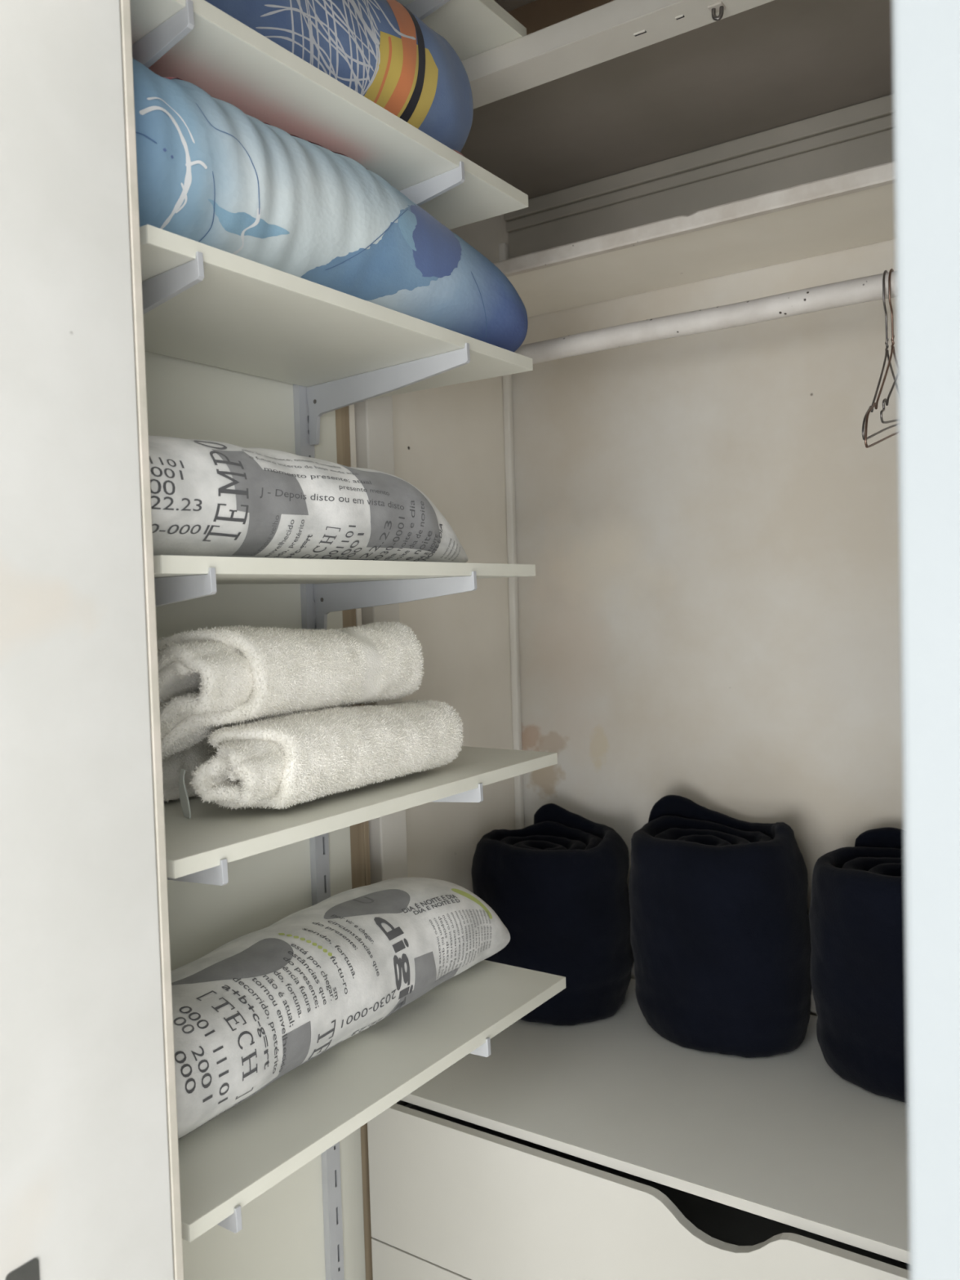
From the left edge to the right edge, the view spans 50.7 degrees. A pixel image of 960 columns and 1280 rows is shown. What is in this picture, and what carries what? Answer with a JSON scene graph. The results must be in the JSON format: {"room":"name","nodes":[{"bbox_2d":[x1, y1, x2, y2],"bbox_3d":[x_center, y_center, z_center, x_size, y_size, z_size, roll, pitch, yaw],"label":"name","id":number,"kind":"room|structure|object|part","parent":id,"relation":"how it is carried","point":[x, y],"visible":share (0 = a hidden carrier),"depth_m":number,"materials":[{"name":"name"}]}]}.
{"room":"closet","nodes":[
{"label":"closet","id":0,"kind":"room"},
{"bbox_2d":[144,351,365,1279],"bbox_3d":[-0.456,0.058,1.468,0.074,2.799,0.688,0,3,34],"label":"wall","id":1,"kind":"structure","parent":0,"point":[281,1237],"depth_m":1.56,"materials":[{"name":"white paint"}]},
{"bbox_2d":[293,384,344,1279],"bbox_3d":[-0.268,0.244,1.666,0.012,2.399,0.032,0,3,34],"label":"track","id":2,"kind":"object","parent":1,"relation":"attached to","point":[319,845],"visible":0.23,"depth_m":1.68,"materials":[{"name":"metal"}]},
{"bbox_2d":[129,0,528,229],"bbox_3d":[-0.267,-0.657,1.357,0.340,0.018,0.716,0,3,34],"label":"wall shelf","id":3,"kind":"object","parent":2,"relation":"attached to","point":[233,63],"visible":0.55,"depth_m":1.23,"materials":[{"name":"white wood"}]},
{"bbox_2d":[204,0,473,157],"bbox_3d":[-0.322,-0.776,1.287,0.345,0.228,0.743,0,3,34],"label":"pillow","id":4,"kind":"object","parent":3,"relation":"on","point":[380,50],"visible":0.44,"depth_m":1.29,"materials":[{"name":"blue fabric"}]},
{"bbox_2d":[139,224,533,399],"bbox_3d":[-0.260,-0.408,1.366,0.340,0.018,0.716,0,3,34],"label":"wall shelf","id":5,"kind":"object","parent":2,"relation":"attached to","point":[246,316],"visible":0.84,"depth_m":1.30,"materials":[{"name":"white wood"}]},
{"bbox_2d":[132,57,528,351],"bbox_3d":[-0.311,-0.528,1.298,0.340,0.229,0.970,0,3,34],"label":"pillow","id":6,"kind":"object","parent":5,"relation":"on","point":[214,174],"visible":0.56,"depth_m":1.19,"materials":[{"name":"blue fabric"}]},
{"bbox_2d":[153,555,535,584],"bbox_3d":[-0.253,-0.090,1.375,0.340,0.018,0.707,0,3,34],"label":"wall shelf","id":7,"kind":"object","parent":2,"relation":"attached to","point":[228,570],"visible":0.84,"depth_m":1.22,"materials":[{"name":"white wood"}]},
{"bbox_2d":[148,435,467,562],"bbox_3d":[-0.308,-0.166,1.260,0.241,0.145,0.832,0,3,34],"label":"pillow","id":8,"kind":"object","parent":7,"relation":"on","point":[209,498],"visible":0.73,"depth_m":1.19,"materials":[{"name":"fabric"}]},
{"bbox_2d":[164,746,557,878],"bbox_3d":[-0.229,0.209,1.408,0.340,0.018,0.759,0,3,34],"label":"wall shelf","id":9,"kind":"object","parent":2,"relation":"attached to","point":[213,833],"visible":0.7,"depth_m":1.23,"materials":[{"name":"white wood"}]},
{"bbox_2d":[161,735,217,818],"bbox_3d":[-0.354,0.164,1.349,0.195,0.088,0.455,0,3,34],"label":"folded towel","id":10,"kind":"object","parent":9,"relation":"on","point":[177,769],"visible":0.11,"depth_m":1.28,"materials":[{"name":"grey fabric"}]},
{"bbox_2d":[156,621,424,759],"bbox_3d":[-0.258,0.057,1.341,0.174,0.161,0.440,0,3,34],"label":"folded towel","id":11,"kind":"object","parent":10,"relation":"on","point":[211,679],"visible":0.98,"depth_m":1.22,"materials":[{"name":"white fabric"}]},
{"bbox_2d":[188,699,463,810],"bbox_3d":[-0.183,0.141,1.323,0.123,0.110,0.443,0,3,32],"label":"folded towel","id":12,"kind":"object","parent":9,"relation":"on","point":[284,761],"visible":1,"depth_m":1.23,"materials":[{"name":"white fabric"}]},
{"bbox_2d":[177,960,565,1242],"bbox_3d":[-0.216,0.576,1.425,0.340,0.018,0.767,0,3,34],"label":"wall shelf","id":13,"kind":"object","parent":2,"relation":"attached to","point":[228,1162],"visible":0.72,"depth_m":1.29,"materials":[{"name":"white wood"}]},
{"bbox_2d":[170,877,510,1138],"bbox_3d":[-0.281,0.486,1.389,0.241,0.168,0.932,0,3,34],"label":"pillow","id":14,"kind":"object","parent":13,"relation":"on","point":[268,1002],"visible":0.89,"depth_m":1.34,"materials":[{"name":"fabric"}]},
{"bbox_2d":[306,342,470,445],"bbox_3d":[-0.149,-0.365,1.530,0.355,0.100,0.008,0,3,41],"label":"shelf bracket","id":15,"kind":"object","parent":2,"relation":"attached to","point":[325,397],"visible":1,"depth_m":1.54,"materials":[{"name":"metal"}]},
{"bbox_2d":[313,571,476,631],"bbox_3d":[-0.139,-0.047,1.542,0.355,0.100,0.008,0,3,41],"label":"shelf bracket","id":16,"kind":"object","parent":2,"relation":"attached to","point":[329,597],"visible":0.93,"depth_m":1.55,"materials":[{"name":"metal"}]},
{"bbox_2d":[404,0,450,20],"bbox_3d":[-0.164,-0.869,1.510,0.355,0.100,0.008,0,3,41],"label":"shelf bracket","id":17,"kind":"object","parent":2,"relation":"attached to","point":[421,9],"visible":0.02,"depth_m":1.43,"materials":[{"name":"metal"}]},
{"bbox_2d":[400,160,465,205],"bbox_3d":[-0.156,-0.614,1.520,0.355,0.100,0.008,0,3,41],"label":"shelf bracket","id":18,"kind":"object","parent":2,"relation":"attached to","point":[420,193],"visible":0.13,"depth_m":1.44,"materials":[{"name":"metal"}]},
{"bbox_2d":[432,782,483,802],"bbox_3d":[-0.130,0.253,1.554,0.355,0.100,0.008,0,3,41],"label":"shelf bracket","id":19,"kind":"object","parent":2,"relation":"attached to","point":[475,795],"visible":0.12,"depth_m":1.45,"materials":[{"name":"metal"}]},
{"bbox_2d":[395,0,526,61],"bbox_3d":[-0.272,-0.912,1.350,0.340,0.018,0.725,0,3,34],"label":"wall shelf","id":20,"kind":"object","parent":2,"relation":"attached to","point":[472,28],"visible":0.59,"depth_m":1.51,"materials":[{"name":"white wood"}]},
{"bbox_2d":[470,1037,491,1057],"bbox_3d":[-0.119,0.621,1.568,0.355,0.100,0.008,0,3,41],"label":"shelf bracket","id":21,"kind":"object","parent":2,"relation":"attached to","point":[484,1050],"visible":0.12,"depth_m":1.45,"materials":[{"name":"metal"}]},
{"bbox_3d":[-0.534,0.267,1.275,0.012,2.399,0.032,0,3,34],"label":"track","id":22,"kind":"object","parent":1,"relation":"attached to","visible":0},
{"bbox_2d":[132,0,194,68],"bbox_3d":[-0.422,-0.591,1.129,0.355,0.100,0.008,0,3,41],"label":"shelf bracket","id":23,"kind":"object","parent":22,"relation":"attached to","point":[151,47],"visible":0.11,"depth_m":1.04,"materials":[{"name":"metal"}]},
{"bbox_2d":[142,251,204,314],"bbox_3d":[-0.414,-0.342,1.139,0.355,0.100,0.008,0,3,41],"label":"shelf bracket","id":24,"kind":"object","parent":22,"relation":"attached to","point":[157,290],"visible":0.16,"depth_m":1.05,"materials":[{"name":"metal"}]},
{"bbox_2d":[154,567,217,606],"bbox_3d":[-0.405,-0.024,1.151,0.355,0.100,0.008,0,3,41],"label":"shelf bracket","id":25,"kind":"object","parent":22,"relation":"attached to","point":[168,590],"visible":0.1,"depth_m":1.06,"materials":[{"name":"metal"}]},
{"bbox_2d":[167,858,228,885],"bbox_3d":[-0.396,0.276,1.163,0.355,0.100,0.008,0,3,41],"label":"shelf bracket","id":26,"kind":"object","parent":22,"relation":"attached to","point":[217,875],"visible":0.15,"depth_m":1.06,"materials":[{"name":"metal"}]},
{"bbox_2d":[217,1204,242,1233],"bbox_3d":[-0.385,0.644,1.177,0.355,0.100,0.008,0,3,41],"label":"shelf bracket","id":27,"kind":"object","parent":22,"relation":"attached to","point":[233,1223],"visible":0.13,"depth_m":1.06,"materials":[{"name":"metal"}]},
{"bbox_2d":[391,214,515,893],"bbox_3d":[-0.314,0.041,1.771,0.030,2.800,1.350,0,3,34],"label":"wall","id":28,"kind":"structure","parent":0,"point":[449,440],"depth_m":2.16,"materials":[{"name":"beige paint"}]},
{"bbox_2d":[119,0,183,1279],"bbox_3d":[-0.504,0.074,1.078,0.493,2.799,0.010,0,3,34],"label":"trim","id":29,"kind":"structure","parent":28,"relation":"attached to","point":[125,6],"depth_m":0.94,"materials":[{"name":"paint"}]},
{"bbox_2d":[0,0,173,1279],"bbox_3d":[-0.492,0.184,0.677,0.024,2.590,0.649,0,3,34],"label":"door","id":30,"kind":"structure","parent":29,"relation":"attached to","point":[85,1192],"depth_m":0.87,"materials":[{"name":"white paint"}]},
{"bbox_3d":[-0.373,0.570,0.830,0.001,0.116,0.029,0,3,34],"label":"recessed pull","id":31,"kind":"part","parent":30,"relation":"part of","materials":[{"name":"brown metal"}]},
{"bbox_2d":[335,404,373,1279],"bbox_3d":[-0.253,0.040,1.770,0.072,2.799,0.038,0,3,34],"label":"trim","id":32,"kind":"structure","parent":28,"relation":"attached to","point":[342,415],"depth_m":1.76,"materials":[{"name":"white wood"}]},
{"bbox_2d":[354,395,408,884],"bbox_3d":[-0.196,0.035,1.851,0.074,2.799,0.074,0,3,34],"label":"trim","id":33,"kind":"structure","parent":28,"relation":"attached to","point":[374,428],"depth_m":1.82,"materials":[{"name":"white paint"}]},
{"bbox_2d":[461,0,773,108],"bbox_3d":[0.617,-0.904,1.215,2.138,0.040,0.080,0,3,34],"label":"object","id":34,"kind":"structure","parent":28,"relation":"attached to","point":[615,28],"depth_m":1.51,"materials":[{"name":"white paint"}]},
{"bbox_2d":[514,271,896,364],"bbox_3d":[0.755,-0.531,1.417,2.139,0.060,0.060,0,3,34],"label":"clothes rod","id":35,"kind":"object","parent":28,"relation":"attached to","point":[868,288],"visible":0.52,"depth_m":1.65,"materials":[{"name":"white paint"}]},
{"bbox_2d":[862,270,897,439],"bbox_3d":[0.612,-0.416,1.521,0.005,0.276,0.404,0,3,31],"label":"wire hanger","id":36,"kind":"object","parent":35,"relation":"hanging from","point":[886,353],"visible":0.65,"depth_m":1.50,"materials":[{"name":"black metal"}]},
{"bbox_2d":[864,268,897,448],"bbox_3d":[0.619,-0.411,1.516,0.005,0.289,0.414,0,3,32],"label":"wire hanger","id":37,"kind":"object","parent":35,"relation":"hanging from","point":[892,351],"visible":0.59,"depth_m":1.49,"materials":[{"name":"black metal"}]},
{"bbox_2d":[880,374,897,423],"bbox_3d":[0.635,-0.429,1.504,0.005,0.251,0.335,0,3,35],"label":"wire hanger","id":38,"kind":"object","parent":35,"relation":"hanging from","point":[886,401],"visible":0.21,"depth_m":1.40,"materials":[{"name":"silver metal"}]},
{"bbox_2d":[707,0,725,21],"bbox_3d":[0.331,-0.875,1.415,0.020,0.021,0.019,0,3,34],"label":"bracket","id":39,"kind":"object","parent":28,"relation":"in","point":[719,6],"depth_m":1.41,"materials":[{"name":"metal"}]},
{"bbox_3d":[0.331,-0.884,1.414,0.020,0.003,0.019,0,3,34],"label":"catch plate","id":40,"kind":"part","parent":39,"relation":"part of","materials":[{"name":"paint"}]},
{"bbox_2d":[493,0,535,12],"bbox_3d":[-0.937,-1.246,-1.373,6.400,0.050,7.800,0,3,34],"label":"ceiling","id":41,"kind":"structure","parent":0,"point":[508,5],"depth_m":2.21,"materials":[{"name":"grey paint"}]},
{"bbox_2d":[460,0,893,199],"bbox_3d":[0.783,-0.963,1.461,2.138,0.008,0.516,0,3,34],"label":"ceiling","id":42,"kind":"structure","parent":0,"point":[775,64],"depth_m":1.78,"materials":[{"name":"grey paint"}]},
{"bbox_2d":[501,0,903,1016],"bbox_3d":[0.964,0.005,1.731,2.190,2.800,0.038,0,3,34],"label":"wall","id":43,"kind":"structure","parent":0,"point":[709,614],"depth_m":2.04,"materials":[{"name":"beige paint"}]},
{"bbox_2d":[498,242,524,829],"bbox_3d":[0.086,0.258,2.317,0.018,2.300,0.017,0,3,34],"label":"trim","id":44,"kind":"structure","parent":43,"relation":"attached to","point":[503,247],"depth_m":2.29,"materials":[{"name":"white paint"}]},
{"bbox_2d":[493,161,895,317],"bbox_3d":[0.856,-0.723,1.566,2.136,0.028,0.299,0,3,34],"label":"shelf","id":45,"kind":"object","parent":43,"relation":"attached to","point":[856,208],"visible":0.62,"depth_m":1.82,"materials":[{"name":"beige paint"}]},
{"bbox_2d":[504,93,893,222],"bbox_3d":[0.935,-0.954,1.668,2.120,0.032,0.019,0,3,34],"label":"trim","id":46,"kind":"structure","parent":43,"relation":"attached to","point":[882,107],"depth_m":1.98,"materials":[{"name":"grey paint"}]},
{"bbox_2d":[506,114,893,232],"bbox_3d":[0.938,-0.927,1.672,2.120,0.022,0.012,0,3,34],"label":"trim","id":47,"kind":"structure","parent":43,"relation":"attached to","point":[885,123],"depth_m":1.99,"materials":[{"name":"grey paint"}]},
{"bbox_3d":[-0.852,1.601,-1.263,6.400,0.050,7.800,0,3,34],"label":"floor","id":48,"kind":"structure","parent":0,"visible":0},
{"bbox_2d":[367,978,909,1279],"bbox_3d":[0.802,1.079,1.462,2.119,0.680,0.671,0,3,34],"label":"drawer unit","id":49,"kind":"object","parent":48,"relation":"on","point":[611,1148],"visible":0.66,"depth_m":1.58,"materials":[{"name":"wood"}]},
{"bbox_3d":[0.018,1.090,2.008,0.015,0.663,0.648,0,3,34],"label":"panel","id":50,"kind":"part","parent":49,"relation":"part of","materials":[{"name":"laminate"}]},
{"bbox_3d":[0.619,1.134,1.194,1.924,0.236,0.018,0,3,34],"label":"drawer","id":51,"kind":"part","parent":49,"relation":"part of","materials":[{"name":"laminate"}]},
{"bbox_2d":[471,803,634,1025],"bbox_3d":[0.148,0.543,2.055,0.327,0.384,0.300,0,3,42],"label":"rolled blanket","id":52,"kind":"object","parent":49,"relation":"on","point":[557,884],"visible":0.84,"depth_m":1.93,"materials":[{"name":"black fabric"}]},
{"bbox_3d":[0.612,0.894,1.185,1.924,0.237,0.018,0,3,34],"label":"drawer","id":53,"kind":"part","parent":49,"relation":"part of","materials":[{"name":"laminate"}]},
{"bbox_2d":[628,795,812,1057],"bbox_3d":[0.446,0.522,1.900,0.343,0.422,0.277,0,3,34],"label":"rolled blanket","id":54,"kind":"object","parent":49,"relation":"on","point":[720,932],"visible":1,"depth_m":1.78,"materials":[{"name":"black fabric"}]},
{"bbox_2d":[808,826,906,1102],"bbox_3d":[0.735,0.536,1.695,0.342,0.392,0.290,0,3,34],"label":"rolled blanket","id":55,"kind":"object","parent":49,"relation":"on","point":[856,913],"visible":0.56,"depth_m":1.63,"materials":[{"name":"black fabric"}]},
{"bbox_2d":[892,0,959,1279],"bbox_3d":[0.600,0.171,0.164,0.994,2.590,0.024,0,3,34],"label":"door","id":56,"kind":"structure","parent":48,"relation":"on","point":[926,33],"depth_m":0.42,"materials":[{"name":"white paint"}]}
]}

